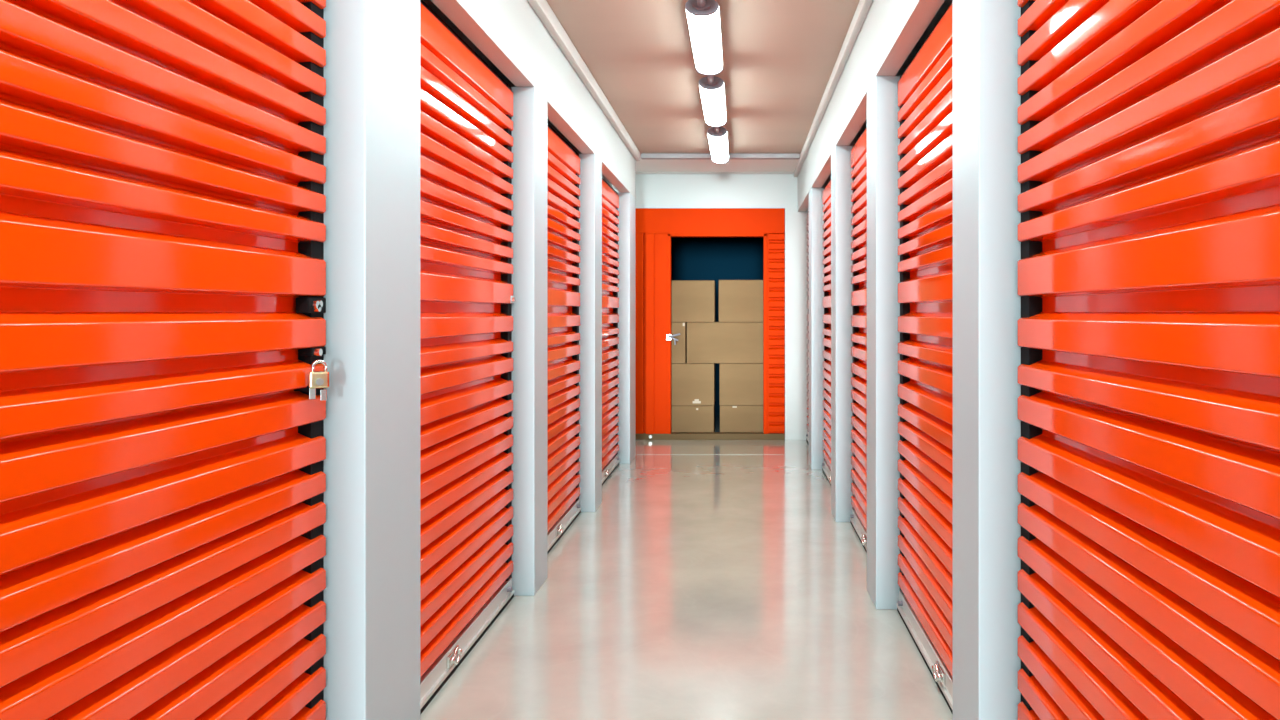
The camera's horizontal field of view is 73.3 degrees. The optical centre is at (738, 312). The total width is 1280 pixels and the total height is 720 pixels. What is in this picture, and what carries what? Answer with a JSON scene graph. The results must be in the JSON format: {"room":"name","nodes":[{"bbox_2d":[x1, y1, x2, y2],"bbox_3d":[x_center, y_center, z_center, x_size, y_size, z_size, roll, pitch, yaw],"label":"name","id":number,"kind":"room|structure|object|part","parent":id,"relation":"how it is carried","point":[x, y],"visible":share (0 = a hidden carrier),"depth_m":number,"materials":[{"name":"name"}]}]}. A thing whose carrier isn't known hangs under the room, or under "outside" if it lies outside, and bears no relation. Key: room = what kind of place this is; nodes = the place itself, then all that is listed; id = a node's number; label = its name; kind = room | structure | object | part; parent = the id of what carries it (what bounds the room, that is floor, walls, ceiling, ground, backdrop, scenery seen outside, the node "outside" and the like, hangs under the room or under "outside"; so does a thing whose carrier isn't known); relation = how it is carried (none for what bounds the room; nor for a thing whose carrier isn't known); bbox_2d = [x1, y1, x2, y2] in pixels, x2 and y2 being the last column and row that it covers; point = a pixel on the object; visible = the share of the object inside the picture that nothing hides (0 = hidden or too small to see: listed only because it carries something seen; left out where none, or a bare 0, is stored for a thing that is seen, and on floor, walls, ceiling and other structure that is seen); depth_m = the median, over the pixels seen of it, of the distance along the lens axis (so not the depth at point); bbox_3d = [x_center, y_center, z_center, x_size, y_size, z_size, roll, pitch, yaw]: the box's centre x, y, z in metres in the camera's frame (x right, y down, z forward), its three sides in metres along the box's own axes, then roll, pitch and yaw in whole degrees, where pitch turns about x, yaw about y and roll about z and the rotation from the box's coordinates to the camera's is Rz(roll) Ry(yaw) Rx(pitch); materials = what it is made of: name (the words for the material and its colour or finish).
{"room":"self-storage corridor","nodes":[
{"label":"self-storage corridor","id":0,"kind":"room"},
{"bbox_2d":[423,0,611,186],"bbox_3d":[-1.185,-0.080,2.775,0.070,2.760,9.950,0,0,0],"label":"wall","id":1,"kind":"structure","parent":0,"point":[429,3],"depth_m":3.75,"materials":[{"name":"grey paint"}]},
{"bbox_2d":[0,0,325,719],"bbox_3d":[-1.075,0.132,1.274,0.125,2.337,1.745,0,0,0],"label":"roller door","id":2,"kind":"structure","parent":1,"relation":"in","point":[163,170],"depth_m":1.54,"materials":[{"name":"orange metal"}]},
{"bbox_3d":[-1.091,0.132,2.115,0.093,2.336,0.063,0,0,0],"label":"guide rail","id":3,"kind":"part","parent":2,"relation":"part of","materials":[{"name":"orange metal"}]},
{"bbox_2d":[308,360,328,399],"bbox_3d":[-1.006,0.161,2.044,0.044,0.098,0.024,0,0,-35],"label":"padlock","id":4,"kind":"object","parent":2,"relation":"hanging from","point":[316,379],"visible":1,"depth_m":2.04,"materials":[{"name":"gold metal"}]},
{"bbox_2d":[420,0,515,714],"bbox_3d":[-1.075,0.132,3.220,0.125,2.337,1.398,0,0,0],"label":"roller door","id":5,"kind":"structure","parent":1,"relation":"in","point":[467,298],"depth_m":3.21,"materials":[{"name":"orange metal"}]},
{"bbox_3d":[-1.035,1.242,3.080,0.012,0.044,0.110,0,0,0],"label":"lift handle","id":6,"kind":"part","parent":5,"relation":"part of","materials":[{"name":"silver metal"}]},
{"bbox_3d":[-1.091,0.132,3.888,0.093,2.336,0.063,0,0,0],"label":"guide rail","id":7,"kind":"part","parent":5,"relation":"part of","materials":[{"name":"orange metal"}]},
{"bbox_2d":[547,124,580,553],"bbox_3d":[-1.075,0.132,4.880,0.125,2.337,1.378,0,0,0],"label":"roller door","id":8,"kind":"structure","parent":1,"relation":"in","point":[563,162],"depth_m":5.02,"materials":[{"name":"orange metal"}]},
{"bbox_3d":[-1.035,1.242,4.880,0.012,0.044,0.110,0,0,0],"label":"lift handle","id":9,"kind":"part","parent":8,"relation":"part of","materials":[{"name":"silver metal"}]},
{"bbox_3d":[-1.091,0.132,5.537,0.093,2.336,0.063,0,0,0],"label":"guide rail","id":10,"kind":"part","parent":8,"relation":"part of","materials":[{"name":"orange metal"}]},
{"bbox_2d":[602,178,619,484],"bbox_3d":[-1.075,0.132,6.605,0.125,2.337,1.508,0,0,0],"label":"roller door","id":11,"kind":"structure","parent":1,"relation":"in","point":[610,460],"depth_m":6.86,"materials":[{"name":"orange metal"}]},
{"bbox_3d":[-1.091,0.132,7.327,0.093,2.336,0.063,0,0,0],"label":"guide rail","id":12,"kind":"part","parent":11,"relation":"part of","materials":[{"name":"orange metal"}]},
{"bbox_2d":[431,0,635,198],"bbox_3d":[-0.983,-1.250,2.775,0.085,0.420,9.950,0,0,0],"label":"wall","id":13,"kind":"structure","parent":0,"point":[509,33],"depth_m":4.10,"materials":[{"name":"grey paint"}]},
{"bbox_2d":[527,0,640,160],"bbox_3d":[-0.917,-1.420,2.785,0.045,0.080,9.970,0,0,0],"label":"trim","id":14,"kind":"structure","parent":13,"relation":"attached to","point":[542,8],"depth_m":4.85,"materials":[{"name":"grey"}]},
{"bbox_2d":[420,416,952,719],"bbox_3d":[-0.700,1.349,4.500,4.600,0.101,13.400,0,0,0],"label":"floor","id":15,"kind":"structure","parent":0,"point":[698,587],"depth_m":3.65,"materials":[{"name":"concrete"}]},
{"bbox_2d":[324,0,419,719],"bbox_3d":[-1.042,0.130,2.333,0.205,2.340,0.373,0,0,0],"label":"pillar","id":16,"kind":"structure","parent":15,"relation":"on","point":[372,47],"depth_m":2.20,"materials":[{"name":"white metal"}]},
{"bbox_2d":[512,87,546,595],"bbox_3d":[-1.042,0.130,4.055,0.205,2.340,0.270,0,0,0],"label":"pillar","id":17,"kind":"structure","parent":15,"relation":"on","point":[529,133],"depth_m":3.92,"materials":[{"name":"white metal"}]},
{"bbox_2d":[579,154,601,511],"bbox_3d":[-1.042,0.130,5.710,0.205,2.340,0.280,0,0,0],"label":"pillar","id":18,"kind":"structure","parent":15,"relation":"on","point":[590,288],"depth_m":5.57,"materials":[{"name":"white metal"}]},
{"bbox_2d":[618,193,634,463],"bbox_3d":[-1.042,0.130,7.555,0.205,2.340,0.390,0,0,0],"label":"pillar","id":19,"kind":"structure","parent":15,"relation":"on","point":[626,294],"depth_m":7.36,"materials":[{"name":"white paint"}]},
{"bbox_2d":[672,404,714,431],"bbox_3d":[-0.484,1.133,9.089,0.444,0.334,0.422,0,0,0],"label":"cardboard box","id":20,"kind":"object","parent":15,"relation":"on","point":[684,418],"visible":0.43,"depth_m":8.88,"materials":[{"name":"brown cardboard"}]},
{"bbox_2d":[672,362,714,405],"bbox_3d":[-0.482,0.745,9.086,0.448,0.438,0.422,0,0,0],"label":"cardboard box","id":21,"kind":"object","parent":20,"relation":"on","point":[693,384],"visible":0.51,"depth_m":8.88,"materials":[{"name":"brown cardboard"}]},
{"bbox_2d":[672,322,686,362],"bbox_3d":[-0.640,0.310,9.089,0.163,0.428,0.422,0,0,0],"label":"cardboard box","id":22,"kind":"object","parent":21,"relation":"on","point":[679,351],"visible":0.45,"depth_m":8.88,"materials":[{"name":"brown cardboard"}]},
{"bbox_2d":[687,322,762,362],"bbox_3d":[-0.136,0.310,9.093,0.821,0.428,0.420,0,0,0],"label":"cardboard box","id":23,"kind":"object","parent":21,"relation":"on","point":[707,342],"visible":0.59,"depth_m":8.88,"materials":[{"name":"brown cardboard"}]},
{"bbox_2d":[672,280,715,321],"bbox_3d":[-0.480,-0.123,9.090,0.452,0.432,0.420,0,0,0],"label":"cardboard box","id":24,"kind":"object","parent":23,"relation":"on","point":[692,300],"visible":1,"depth_m":8.88,"materials":[{"name":"brown cardboard"}]},
{"bbox_2d":[719,280,762,321],"bbox_3d":[0.024,-0.125,9.086,0.475,0.438,0.420,0,0,0],"label":"cardboard box","id":25,"kind":"object","parent":23,"relation":"on","point":[739,300],"visible":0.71,"depth_m":8.88,"materials":[{"name":"brown cardboard"}]},
{"bbox_2d":[720,405,762,431],"bbox_3d":[0.030,1.133,9.093,0.463,0.334,0.422,0,0,0],"label":"cardboard box","id":26,"kind":"object","parent":15,"relation":"on","point":[733,418],"visible":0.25,"depth_m":8.88,"materials":[{"name":"brown cardboard"}]},
{"bbox_2d":[719,363,762,404],"bbox_3d":[0.028,0.745,9.090,0.467,0.438,0.420,0,0,0],"label":"cardboard box","id":27,"kind":"object","parent":26,"relation":"on","point":[739,383],"visible":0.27,"depth_m":8.88,"materials":[{"name":"brown cardboard"}]},
{"bbox_2d":[809,188,823,469],"bbox_3d":[0.703,0.130,7.220,0.205,2.340,0.280,0,0,0],"label":"pillar","id":28,"kind":"structure","parent":15,"relation":"on","point":[816,294],"depth_m":7.08,"materials":[{"name":"white paint"}]},
{"bbox_2d":[831,146,851,521],"bbox_3d":[0.703,0.130,5.430,0.205,2.340,0.260,0,0,0],"label":"pillar","id":29,"kind":"structure","parent":15,"relation":"on","point":[841,180],"depth_m":5.30,"materials":[{"name":"white metal"}]},
{"bbox_2d":[867,76,899,608],"bbox_3d":[0.703,0.130,3.875,0.205,2.340,0.270,0,0,0],"label":"pillar","id":30,"kind":"structure","parent":15,"relation":"on","point":[883,276],"depth_m":3.74,"materials":[{"name":"white metal"}]},
{"bbox_2d":[953,0,1020,719],"bbox_3d":[0.703,0.130,2.268,0.205,2.340,0.264,0,0,0],"label":"pillar","id":31,"kind":"structure","parent":15,"relation":"on","point":[986,39],"depth_m":2.14,"materials":[{"name":"white metal"}]},
{"bbox_2d":[546,0,859,171],"bbox_3d":[-0.700,-1.499,4.500,4.600,0.122,13.400,0,0,0],"label":"ceiling","id":32,"kind":"structure","parent":0,"point":[779,57],"depth_m":5.11,"materials":[{"name":"beige paint"}]},
{"bbox_2d":[685,0,722,75],"bbox_3d":[-0.165,-1.393,4.280,0.153,0.133,1.028,0,0,0],"label":"ceiling lamp","id":33,"kind":"object","parent":32,"relation":"attached to","point":[703,23],"visible":0.95,"depth_m":4.12,"materials":[{"name":"white plastic"}]},
{"bbox_2d":[699,76,726,126],"bbox_3d":[-0.165,-1.393,5.570,0.153,0.133,1.088,0,0,0],"label":"ceiling lamp","id":34,"kind":"object","parent":32,"relation":"attached to","point":[712,95],"visible":0.82,"depth_m":5.39,"materials":[{"name":"white plastic"}]},
{"bbox_2d":[707,75,713,83],"bbox_3d":[-0.165,-1.365,4.910,0.038,0.038,0.228,0,0,0],"label":"conduit","id":35,"kind":"object","parent":34,"relation":"attached to","point":[710,78],"visible":0.52,"depth_m":4.93,"materials":[{"name":"grey plastic"}]},
{"bbox_2d":[707,127,728,163],"bbox_3d":[-0.165,-1.393,7.000,0.153,0.133,1.228,0,0,0],"label":"ceiling lamp","id":36,"kind":"object","parent":32,"relation":"attached to","point":[718,142],"visible":0.84,"depth_m":6.80,"materials":[{"name":"white plastic"}]},
{"bbox_2d":[641,153,799,158],"bbox_3d":[-0.170,-1.438,7.830,1.460,0.045,0.080,0,0,0],"label":"trim","id":37,"kind":"structure","parent":32,"relation":"attached to","point":[643,155],"depth_m":7.79,"materials":[{"name":"grey"}]},
{"bbox_2d":[612,174,808,439],"bbox_3d":[-0.860,-0.080,8.800,3.480,2.760,0.100,0,0,0],"label":"wall","id":38,"kind":"structure","parent":0,"point":[652,190],"depth_m":8.75,"materials":[{"name":"grey paint"}]},
{"bbox_2d":[635,208,784,439],"bbox_3d":[-0.406,0.114,8.770,1.748,2.372,0.160,0,0,0],"label":"doorway","id":39,"kind":"structure","parent":38,"relation":"in","point":[655,228],"depth_m":8.74,"materials":[{"name":"orange metal"}]},
{"bbox_3d":[-1.000,0.209,8.764,0.560,2.058,0.072,0,0,0],"label":"panel","id":40,"kind":"part","parent":39,"relation":"part of","materials":[{"name":"orange metal"}]},
{"bbox_3d":[-0.662,0.265,8.707,0.129,0.120,0.035,0,0,0],"label":"lever","id":41,"kind":"part","parent":39,"relation":"part of","materials":[{"name":"grey plastic"}]},
{"bbox_3d":[-0.406,1.269,8.794,1.748,0.062,0.112,0,0,0],"label":"sill","id":42,"kind":"part","parent":39,"relation":"part of","materials":[{"name":"brown"}]},
{"bbox_3d":[-0.406,-0.946,8.785,1.748,0.252,0.090,0,0,0],"label":"head panel","id":43,"kind":"part","parent":39,"relation":"part of","materials":[{"name":"orange metal"}]},
{"bbox_3d":[0.298,0.209,8.781,0.020,2.058,0.038,0,0,0],"label":"panel","id":44,"kind":"part","parent":39,"relation":"part of","materials":[{"name":"orange metal"}]},
{"bbox_3d":[0.388,0.206,8.771,0.161,2.063,0.058,0,0,0],"label":"corrugated panel","id":45,"kind":"part","parent":39,"relation":"part of","materials":[{"name":"orange metal"}]},
{"bbox_2d":[636,172,793,173],"bbox_3d":[-0.970,-1.442,8.732,3.060,0.035,0.035,0,0,0],"label":"trim","id":46,"kind":"structure","parent":38,"relation":"attached to","point":[636,172],"depth_m":8.72,"materials":[{"name":"grey"}]},
{"bbox_2d":[672,237,762,415],"bbox_3d":[-0.410,0.000,9.875,2.020,2.600,2.050,0,0,0],"label":"wall","id":47,"kind":"structure","parent":0,"point":[693,258],"depth_m":10.80,"materials":[{"name":"blue paint"}]},
{"bbox_2d":[797,0,944,211],"bbox_3d":[0.642,-1.250,3.275,0.085,0.420,10.950,0,0,0],"label":"wall","id":48,"kind":"structure","parent":0,"point":[890,30],"depth_m":4.18,"materials":[{"name":"grey paint"}]},
{"bbox_2d":[794,0,872,176],"bbox_3d":[0.580,-1.425,3.275,0.040,0.070,10.950,0,0,0],"label":"trim","id":49,"kind":"structure","parent":48,"relation":"attached to","point":[863,7],"depth_m":4.95,"materials":[{"name":"grey"}]},
{"bbox_2d":[822,0,952,187],"bbox_3d":[0.845,-0.080,3.275,0.070,2.760,10.950,0,0,0],"label":"wall","id":50,"kind":"structure","parent":0,"point":[945,5],"depth_m":3.85,"materials":[{"name":"grey paint"}]},
{"bbox_2d":[806,211,808,443],"bbox_3d":[0.736,0.132,8.055,0.125,2.337,1.388,0,0,0],"label":"roller door","id":51,"kind":"structure","parent":50,"relation":"in","point":[807,434],"depth_m":8.63,"materials":[{"name":"orange metal"}]},
{"bbox_3d":[0.751,0.132,8.717,0.093,2.336,0.063,0,0,0],"label":"guide rail","id":52,"kind":"part","parent":51,"relation":"part of","materials":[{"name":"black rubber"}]},
{"bbox_2d":[822,179,830,484],"bbox_3d":[0.736,0.132,6.320,0.125,2.337,1.518,0,0,0],"label":"roller door","id":53,"kind":"structure","parent":50,"relation":"in","point":[826,465],"depth_m":6.76,"materials":[{"name":"orange metal"}]},
{"bbox_3d":[0.751,0.132,7.048,0.093,2.336,0.063,0,0,0],"label":"guide rail","id":54,"kind":"part","parent":53,"relation":"part of","materials":[{"name":"orange metal"}]},
{"bbox_2d":[850,127,866,552],"bbox_3d":[0.736,0.132,4.655,0.125,2.337,1.288,0,0,0],"label":"roller door","id":55,"kind":"structure","parent":50,"relation":"in","point":[858,519],"depth_m":4.95,"materials":[{"name":"orange metal"}]},
{"bbox_3d":[0.751,0.132,5.268,0.093,2.336,0.063,0,0,0],"label":"guide rail","id":56,"kind":"part","parent":55,"relation":"part of","materials":[{"name":"orange metal"}]},
{"bbox_2d":[896,1,952,714],"bbox_3d":[0.736,0.132,3.070,0.125,2.337,1.338,0,0,0],"label":"roller door","id":57,"kind":"structure","parent":50,"relation":"in","point":[924,605],"depth_m":3.17,"materials":[{"name":"orange metal"}]},
{"bbox_3d":[0.751,0.132,3.708,0.093,2.336,0.063,0,0,0],"label":"guide rail","id":58,"kind":"part","parent":57,"relation":"part of","materials":[{"name":"orange metal"}]},
{"bbox_3d":[0.695,1.242,2.936,0.012,0.044,0.110,0,0,0],"label":"lift handle","id":59,"kind":"part","parent":57,"relation":"part of","materials":[{"name":"silver metal"}]},
{"bbox_2d":[1018,0,1279,719],"bbox_3d":[0.736,0.132,1.268,0.125,2.337,1.734,0,0,0],"label":"roller door","id":60,"kind":"structure","parent":50,"relation":"in","point":[1149,139],"depth_m":1.46,"materials":[{"name":"orange metal"}]},
{"bbox_3d":[0.751,0.132,2.103,0.093,2.336,0.063,0,0,0],"label":"guide rail","id":61,"kind":"part","parent":60,"relation":"part of","materials":[{"name":"orange metal"}]},
{"bbox_3d":[-0.165,-1.393,2.990,0.153,0.133,1.088,0,0,0],"label":"ceiling lamp","id":62,"kind":"object","parent":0,"visible":0},
{"bbox_2d":[697,0,705,7],"bbox_3d":[-0.165,-1.365,3.650,0.038,0.038,0.228,0,0,0],"label":"conduit","id":63,"kind":"object","parent":62,"relation":"attached to","point":[701,3],"visible":1,"depth_m":3.72,"materials":[{"name":"grey plastic"}]}
]}

